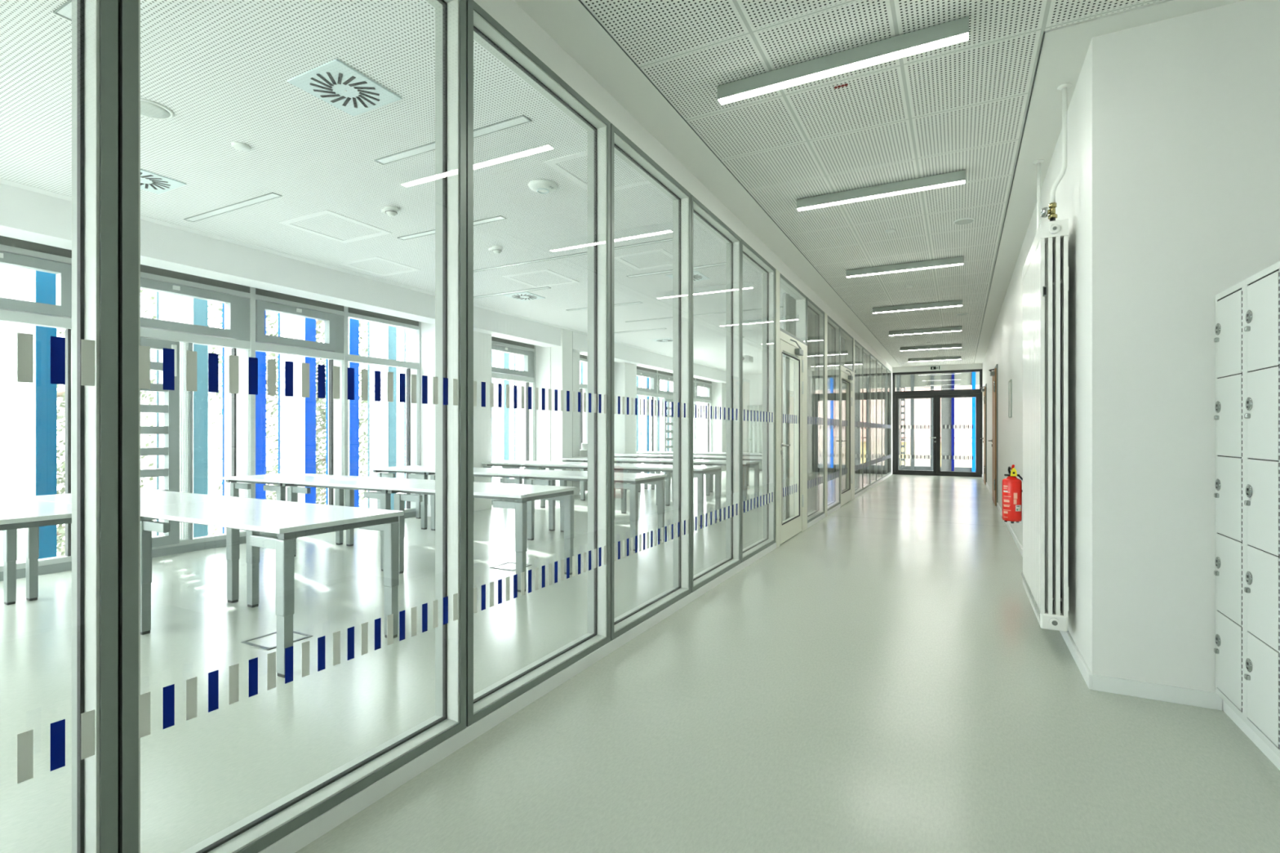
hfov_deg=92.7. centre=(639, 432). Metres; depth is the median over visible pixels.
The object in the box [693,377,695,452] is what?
window
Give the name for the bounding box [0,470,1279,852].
floor
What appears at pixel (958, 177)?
ceiling lamp
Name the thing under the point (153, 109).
grille
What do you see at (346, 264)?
ceiling hatch
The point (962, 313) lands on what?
ceiling speaker
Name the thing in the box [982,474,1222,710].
baseboard
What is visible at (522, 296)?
ceiling vent
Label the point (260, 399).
window
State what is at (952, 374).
facade fin
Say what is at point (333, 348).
window
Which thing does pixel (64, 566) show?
baseboard
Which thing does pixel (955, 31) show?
ceiling lamp
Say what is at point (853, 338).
trim
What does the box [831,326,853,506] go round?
door
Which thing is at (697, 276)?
ceiling vent
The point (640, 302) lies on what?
recessed light
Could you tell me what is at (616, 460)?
desk
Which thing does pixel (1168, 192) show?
wall
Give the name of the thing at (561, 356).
wall
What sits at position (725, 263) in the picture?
recessed light
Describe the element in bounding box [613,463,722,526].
desk
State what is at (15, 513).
desk
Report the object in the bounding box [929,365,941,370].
exit sign
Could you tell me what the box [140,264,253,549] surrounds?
window
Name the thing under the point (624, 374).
wall
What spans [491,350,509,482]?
window
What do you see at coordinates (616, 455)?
desk
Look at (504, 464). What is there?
desk
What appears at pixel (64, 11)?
recessed light
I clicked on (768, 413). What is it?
window
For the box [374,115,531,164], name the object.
recessed light
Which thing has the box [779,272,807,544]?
door
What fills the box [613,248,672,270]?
ceiling hatch
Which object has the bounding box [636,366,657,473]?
window
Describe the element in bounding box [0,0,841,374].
ceiling
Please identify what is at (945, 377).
wall
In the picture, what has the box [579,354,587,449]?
window
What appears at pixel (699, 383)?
window
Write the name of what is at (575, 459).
desk
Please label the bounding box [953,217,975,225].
ceiling speaker
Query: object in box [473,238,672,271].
recessed light
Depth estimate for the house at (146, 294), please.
18.17 m
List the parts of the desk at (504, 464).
frame, leg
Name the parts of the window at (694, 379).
panel, sash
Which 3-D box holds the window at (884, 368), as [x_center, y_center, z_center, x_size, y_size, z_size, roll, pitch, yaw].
[6.176,-0.275,15.578,0.125,2.830,1.125,0,0,28]
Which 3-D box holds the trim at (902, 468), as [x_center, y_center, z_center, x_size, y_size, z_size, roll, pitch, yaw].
[8.420,1.150,19.442,2.100,0.160,0.140,0,0,28]
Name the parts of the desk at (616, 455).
frame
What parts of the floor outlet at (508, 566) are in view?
lid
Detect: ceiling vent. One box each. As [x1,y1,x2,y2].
[140,168,186,194]
[286,58,401,115]
[503,291,544,301]
[651,337,672,342]
[666,271,710,281]
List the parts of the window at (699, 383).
sash, panel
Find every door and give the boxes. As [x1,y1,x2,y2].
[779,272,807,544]
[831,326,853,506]
[892,368,982,476]
[980,383,986,484]
[987,364,997,506]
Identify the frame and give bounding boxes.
[1008,379,1012,417]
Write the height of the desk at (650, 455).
0.735 m
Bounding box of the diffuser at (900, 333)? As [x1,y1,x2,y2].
[893,330,961,335]
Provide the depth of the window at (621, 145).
4.29 m
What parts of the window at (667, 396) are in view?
sash, slatted sash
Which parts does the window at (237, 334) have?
slatted sash, sash handle, panel, sash, panel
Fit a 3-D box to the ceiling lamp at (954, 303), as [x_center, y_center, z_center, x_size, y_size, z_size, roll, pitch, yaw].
[3.983,-1.810,8.807,1.180,0.081,0.058,0,0,28]
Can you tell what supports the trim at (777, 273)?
attached to the wall at (507, 13)
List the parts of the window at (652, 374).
sash, panel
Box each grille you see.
[140,101,170,118]
[955,218,973,224]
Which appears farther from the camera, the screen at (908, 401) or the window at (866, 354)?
the screen at (908, 401)
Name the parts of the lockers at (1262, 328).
knob, knob, knob, knob, knob, door, door, door, door, door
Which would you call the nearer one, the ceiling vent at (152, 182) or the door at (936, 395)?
the ceiling vent at (152, 182)
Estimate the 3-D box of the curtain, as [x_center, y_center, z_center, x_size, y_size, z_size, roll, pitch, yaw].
[5.056,0.155,18.459,3.750,2.010,0.081,0,0,28]
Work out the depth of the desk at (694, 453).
13.53 m
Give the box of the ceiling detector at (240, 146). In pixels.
[231,142,251,151]
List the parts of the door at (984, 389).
frame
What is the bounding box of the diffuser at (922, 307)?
[872,305,962,313]
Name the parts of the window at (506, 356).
coloured panel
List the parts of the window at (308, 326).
coloured panel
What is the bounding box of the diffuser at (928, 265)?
[846,263,963,277]
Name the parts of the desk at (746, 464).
leg, frame, leg, leg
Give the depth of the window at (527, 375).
10.94 m
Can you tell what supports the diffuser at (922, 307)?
attached to the ceiling lamp at (954, 303)
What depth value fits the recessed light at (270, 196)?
5.00 m
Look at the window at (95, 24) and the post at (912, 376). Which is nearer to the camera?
the window at (95, 24)
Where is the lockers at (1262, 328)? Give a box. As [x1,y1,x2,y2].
[1244,261,1279,770]
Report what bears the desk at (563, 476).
on the floor at (886, 677)
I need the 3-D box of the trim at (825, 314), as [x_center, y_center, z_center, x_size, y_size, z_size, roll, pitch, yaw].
[2.582,-0.245,8.722,0.151,2.890,0.180,0,0,28]
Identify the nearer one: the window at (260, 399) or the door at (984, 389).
the window at (260, 399)
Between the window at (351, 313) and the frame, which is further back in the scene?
the window at (351, 313)
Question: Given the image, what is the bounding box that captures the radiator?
[1021,83,1071,631]
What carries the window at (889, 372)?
in the wall at (507, 13)
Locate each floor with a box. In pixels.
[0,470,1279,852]
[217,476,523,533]
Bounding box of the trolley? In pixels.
[579,443,587,490]
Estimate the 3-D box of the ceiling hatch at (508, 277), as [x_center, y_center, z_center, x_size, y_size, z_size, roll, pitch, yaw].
[-1.189,-1.848,7.371,0.660,0.004,0.660,0,0,28]
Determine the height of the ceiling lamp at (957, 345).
0.081 m
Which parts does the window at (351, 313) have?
panel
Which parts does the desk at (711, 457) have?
leg, leg, frame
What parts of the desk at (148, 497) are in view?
leg, leg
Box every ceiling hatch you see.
[278,209,391,243]
[339,256,420,275]
[502,269,579,288]
[542,150,651,191]
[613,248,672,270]
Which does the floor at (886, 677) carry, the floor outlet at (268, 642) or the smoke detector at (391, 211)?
the floor outlet at (268, 642)
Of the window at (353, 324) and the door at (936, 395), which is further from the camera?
the door at (936, 395)
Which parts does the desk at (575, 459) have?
frame, leg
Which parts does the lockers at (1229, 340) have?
knob, knob, knob, knob, knob, door, door, door, door, door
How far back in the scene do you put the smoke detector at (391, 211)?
5.00 m
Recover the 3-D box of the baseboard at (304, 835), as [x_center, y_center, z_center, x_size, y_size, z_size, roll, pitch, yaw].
[2.023,1.170,7.632,0.130,0.060,21.400,0,0,28]
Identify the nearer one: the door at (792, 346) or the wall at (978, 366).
the door at (792, 346)
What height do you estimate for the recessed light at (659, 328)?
0.006 m
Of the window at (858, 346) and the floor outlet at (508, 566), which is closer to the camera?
the floor outlet at (508, 566)
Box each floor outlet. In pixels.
[240,631,312,650]
[489,561,531,571]
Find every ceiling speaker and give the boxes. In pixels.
[140,97,174,119]
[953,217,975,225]
[955,312,968,315]
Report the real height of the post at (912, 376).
3.075 m
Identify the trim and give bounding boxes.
[775,269,779,547]
[813,312,827,517]
[844,337,854,498]
[900,466,941,471]
[954,466,972,471]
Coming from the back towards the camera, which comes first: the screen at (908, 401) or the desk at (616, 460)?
the screen at (908, 401)
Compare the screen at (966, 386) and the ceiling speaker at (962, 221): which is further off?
the screen at (966, 386)
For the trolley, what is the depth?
11.82 m
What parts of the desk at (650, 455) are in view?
leg, leg, frame, leg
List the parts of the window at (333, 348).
sash handle, sash, panel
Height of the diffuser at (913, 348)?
0.007 m
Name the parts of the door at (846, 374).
transom frame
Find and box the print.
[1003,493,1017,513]
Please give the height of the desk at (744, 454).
0.735 m
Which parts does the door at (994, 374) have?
frame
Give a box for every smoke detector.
[381,205,398,216]
[488,245,502,253]
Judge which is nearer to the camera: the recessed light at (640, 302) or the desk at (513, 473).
the desk at (513, 473)
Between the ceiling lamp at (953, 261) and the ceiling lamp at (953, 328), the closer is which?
the ceiling lamp at (953, 261)
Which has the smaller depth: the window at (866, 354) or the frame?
the frame
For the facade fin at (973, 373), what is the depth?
18.39 m
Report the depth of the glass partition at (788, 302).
8.84 m
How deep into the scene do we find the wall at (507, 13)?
3.52 m
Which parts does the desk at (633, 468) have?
leg, frame, leg, leg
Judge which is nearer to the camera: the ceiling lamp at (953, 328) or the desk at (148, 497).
the desk at (148, 497)
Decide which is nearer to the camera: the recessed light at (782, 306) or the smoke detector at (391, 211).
the smoke detector at (391, 211)
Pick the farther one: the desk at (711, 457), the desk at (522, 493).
the desk at (711, 457)
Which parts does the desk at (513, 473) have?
leg, frame, leg, leg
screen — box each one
[906,387,910,466]
[914,386,930,466]
[955,385,971,466]
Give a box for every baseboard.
[0,472,697,581]
[257,473,891,852]
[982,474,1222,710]
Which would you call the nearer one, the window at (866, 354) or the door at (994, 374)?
the door at (994, 374)
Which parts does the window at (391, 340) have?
coloured panel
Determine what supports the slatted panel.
attached to the post at (898, 377)
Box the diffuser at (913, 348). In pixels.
[902,346,960,351]
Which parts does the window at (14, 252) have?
sash, panel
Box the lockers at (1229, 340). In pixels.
[1213,279,1253,742]
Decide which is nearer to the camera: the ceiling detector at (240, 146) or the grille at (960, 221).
the ceiling detector at (240, 146)
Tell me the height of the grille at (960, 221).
0.003 m
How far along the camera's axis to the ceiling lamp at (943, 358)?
15.06 m
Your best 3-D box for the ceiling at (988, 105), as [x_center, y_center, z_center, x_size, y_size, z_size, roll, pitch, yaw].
[3.610,-1.873,6.999,3.290,0.055,21.750,0,0,28]
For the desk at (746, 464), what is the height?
0.735 m
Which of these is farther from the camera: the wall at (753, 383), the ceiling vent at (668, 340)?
the wall at (753, 383)
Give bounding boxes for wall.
[0,182,726,383]
[408,321,491,516]
[473,0,892,475]
[524,345,579,494]
[551,328,572,486]
[613,361,636,484]
[704,382,726,471]
[742,373,762,470]
[892,363,982,373]
[895,372,979,471]
[982,0,1279,692]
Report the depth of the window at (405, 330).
9.47 m
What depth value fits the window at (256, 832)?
1.83 m
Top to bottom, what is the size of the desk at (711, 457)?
0.735 m
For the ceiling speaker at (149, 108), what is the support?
attached to the ceiling at (223, 68)
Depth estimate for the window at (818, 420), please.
8.59 m
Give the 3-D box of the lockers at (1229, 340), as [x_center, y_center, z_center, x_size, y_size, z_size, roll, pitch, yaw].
[2.623,0.302,2.408,0.474,1.795,0.315,0,0,28]
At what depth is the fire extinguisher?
5.66 m
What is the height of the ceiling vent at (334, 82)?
0.013 m
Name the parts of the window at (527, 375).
sash, panel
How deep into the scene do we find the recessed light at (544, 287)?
8.07 m
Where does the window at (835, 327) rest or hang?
in the wall at (507, 13)
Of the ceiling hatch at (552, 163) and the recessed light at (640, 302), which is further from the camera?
the recessed light at (640, 302)
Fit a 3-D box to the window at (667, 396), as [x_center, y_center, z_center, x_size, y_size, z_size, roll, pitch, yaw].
[0.749,-0.268,16.282,0.135,2.785,1.450,0,0,28]
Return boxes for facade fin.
[951,373,954,471]
[972,372,975,471]
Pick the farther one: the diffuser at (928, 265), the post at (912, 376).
the post at (912, 376)
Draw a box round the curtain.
[746,404,762,469]
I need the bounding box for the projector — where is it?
[742,336,753,363]
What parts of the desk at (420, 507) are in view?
leg, frame, leg, leg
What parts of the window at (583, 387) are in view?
panel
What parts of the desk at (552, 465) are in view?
leg, frame, leg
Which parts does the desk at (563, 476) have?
leg, leg, frame, leg, leg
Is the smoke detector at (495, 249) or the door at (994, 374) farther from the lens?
the door at (994, 374)
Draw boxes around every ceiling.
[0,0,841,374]
[513,0,1244,367]
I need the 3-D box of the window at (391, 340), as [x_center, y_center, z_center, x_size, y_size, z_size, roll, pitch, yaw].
[-3.838,-0.400,9.102,0.024,3.400,0.497,0,0,28]
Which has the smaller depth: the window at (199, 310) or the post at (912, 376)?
the window at (199, 310)
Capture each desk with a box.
[0,497,71,604]
[15,488,242,603]
[140,497,404,678]
[222,472,344,545]
[278,475,435,571]
[370,465,435,529]
[384,481,577,592]
[423,467,555,531]
[481,460,545,507]
[517,461,626,513]
[519,470,666,551]
[562,456,587,500]
[583,457,672,505]
[613,453,648,488]
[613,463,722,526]
[632,453,713,492]
[636,451,672,484]
[659,459,759,510]
[670,452,726,455]
[700,455,762,495]
[742,453,762,485]
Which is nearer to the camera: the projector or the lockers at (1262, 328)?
the lockers at (1262, 328)
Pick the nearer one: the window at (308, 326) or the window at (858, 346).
the window at (308, 326)
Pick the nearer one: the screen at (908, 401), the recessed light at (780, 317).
the recessed light at (780, 317)
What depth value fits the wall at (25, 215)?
6.36 m
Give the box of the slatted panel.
[900,386,905,466]
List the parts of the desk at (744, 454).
leg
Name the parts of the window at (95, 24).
frame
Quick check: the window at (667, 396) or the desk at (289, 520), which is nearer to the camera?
the desk at (289, 520)
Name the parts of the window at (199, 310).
coloured panel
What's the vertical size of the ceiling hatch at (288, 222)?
0.004 m
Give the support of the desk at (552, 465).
on the floor at (886, 677)
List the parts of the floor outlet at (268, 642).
lid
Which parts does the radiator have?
valve knob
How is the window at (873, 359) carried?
in the wall at (507, 13)
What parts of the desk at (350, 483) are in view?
leg, frame, leg, leg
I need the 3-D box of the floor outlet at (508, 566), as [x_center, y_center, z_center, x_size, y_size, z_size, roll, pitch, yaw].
[-1.153,1.198,5.456,0.260,0.004,0.260,0,0,28]
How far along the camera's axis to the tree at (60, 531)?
8.75 m
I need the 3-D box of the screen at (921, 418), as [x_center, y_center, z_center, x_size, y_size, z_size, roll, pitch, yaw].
[8.871,-0.180,19.172,0.450,2.480,0.012,0,0,28]
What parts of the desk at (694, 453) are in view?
frame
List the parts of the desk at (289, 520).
leg, leg, frame, leg, leg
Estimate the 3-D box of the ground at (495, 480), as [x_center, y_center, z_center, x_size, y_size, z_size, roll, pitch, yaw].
[-6.339,5.500,20.244,90.000,0.200,110.000,0,0,28]
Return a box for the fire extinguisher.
[1002,464,1022,523]
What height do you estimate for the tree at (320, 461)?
10.169 m
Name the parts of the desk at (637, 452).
frame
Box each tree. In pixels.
[0,266,216,560]
[141,301,407,535]
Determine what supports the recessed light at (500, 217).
in the ceiling at (223, 68)
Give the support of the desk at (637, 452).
on the floor at (886, 677)
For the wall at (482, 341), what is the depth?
9.25 m
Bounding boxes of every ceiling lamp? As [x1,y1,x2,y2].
[717,16,968,104]
[796,169,965,211]
[845,256,963,277]
[872,299,962,313]
[888,326,961,335]
[900,343,961,351]
[907,355,960,362]
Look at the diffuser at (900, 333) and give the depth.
10.94 m
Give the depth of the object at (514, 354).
11.80 m
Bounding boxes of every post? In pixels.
[896,374,900,470]
[910,374,914,470]
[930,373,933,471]
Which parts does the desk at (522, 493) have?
leg, frame, leg, leg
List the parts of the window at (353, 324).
coloured panel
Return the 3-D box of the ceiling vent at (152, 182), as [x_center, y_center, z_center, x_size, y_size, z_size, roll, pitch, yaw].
[-3.640,-1.843,4.454,0.400,0.013,0.400,0,0,28]
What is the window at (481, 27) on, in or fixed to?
in the wall at (507, 13)
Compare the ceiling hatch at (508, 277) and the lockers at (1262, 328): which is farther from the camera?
the ceiling hatch at (508, 277)
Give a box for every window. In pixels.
[0,235,71,572]
[17,0,119,852]
[120,0,466,852]
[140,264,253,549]
[155,291,208,539]
[222,302,266,533]
[253,287,346,533]
[278,313,315,503]
[325,318,359,507]
[346,306,421,512]
[367,321,396,510]
[404,328,408,508]
[466,0,610,726]
[491,336,535,500]
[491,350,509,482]
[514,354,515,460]
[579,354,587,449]
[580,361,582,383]
[610,123,691,640]
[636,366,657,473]
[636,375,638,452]
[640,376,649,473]
[657,370,672,474]
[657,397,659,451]
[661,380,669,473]
[691,194,741,592]
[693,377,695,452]
[695,377,712,452]
[741,239,775,562]
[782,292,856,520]
[806,297,824,523]
[827,315,839,511]
[854,339,862,494]
[862,346,870,489]
[870,353,876,485]
[876,359,882,481]
[882,364,887,478]
[887,368,891,475]
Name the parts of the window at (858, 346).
pane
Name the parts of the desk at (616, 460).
frame, leg, leg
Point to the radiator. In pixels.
(1045, 271)
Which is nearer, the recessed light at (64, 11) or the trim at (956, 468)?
the recessed light at (64, 11)
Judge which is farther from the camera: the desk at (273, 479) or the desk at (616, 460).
the desk at (616, 460)
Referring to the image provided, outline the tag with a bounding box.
[834,83,848,88]
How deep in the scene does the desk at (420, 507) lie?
7.79 m
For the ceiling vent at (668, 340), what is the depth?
12.17 m
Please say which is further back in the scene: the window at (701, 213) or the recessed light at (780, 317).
the recessed light at (780, 317)
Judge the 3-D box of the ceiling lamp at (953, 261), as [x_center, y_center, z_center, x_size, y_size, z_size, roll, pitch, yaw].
[2.880,-1.810,6.698,1.180,0.081,0.058,0,0,28]
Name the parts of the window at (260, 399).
coloured panel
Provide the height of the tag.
0.006 m
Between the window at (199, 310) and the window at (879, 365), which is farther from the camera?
the window at (879, 365)
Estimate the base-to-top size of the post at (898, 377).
3.075 m
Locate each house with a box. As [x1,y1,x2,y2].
[0,270,228,559]
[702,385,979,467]
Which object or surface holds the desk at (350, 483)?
on the floor at (886, 677)
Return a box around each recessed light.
[53,0,71,21]
[183,192,282,222]
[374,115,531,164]
[396,215,506,239]
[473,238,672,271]
[473,286,551,297]
[566,301,642,311]
[613,328,666,333]
[625,306,782,322]
[626,262,726,277]
[725,317,782,323]
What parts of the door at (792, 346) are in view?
handle, transom frame, closer arm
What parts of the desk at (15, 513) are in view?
leg, frame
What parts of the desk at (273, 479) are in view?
leg, frame, leg, leg, leg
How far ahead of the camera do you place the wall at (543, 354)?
11.09 m

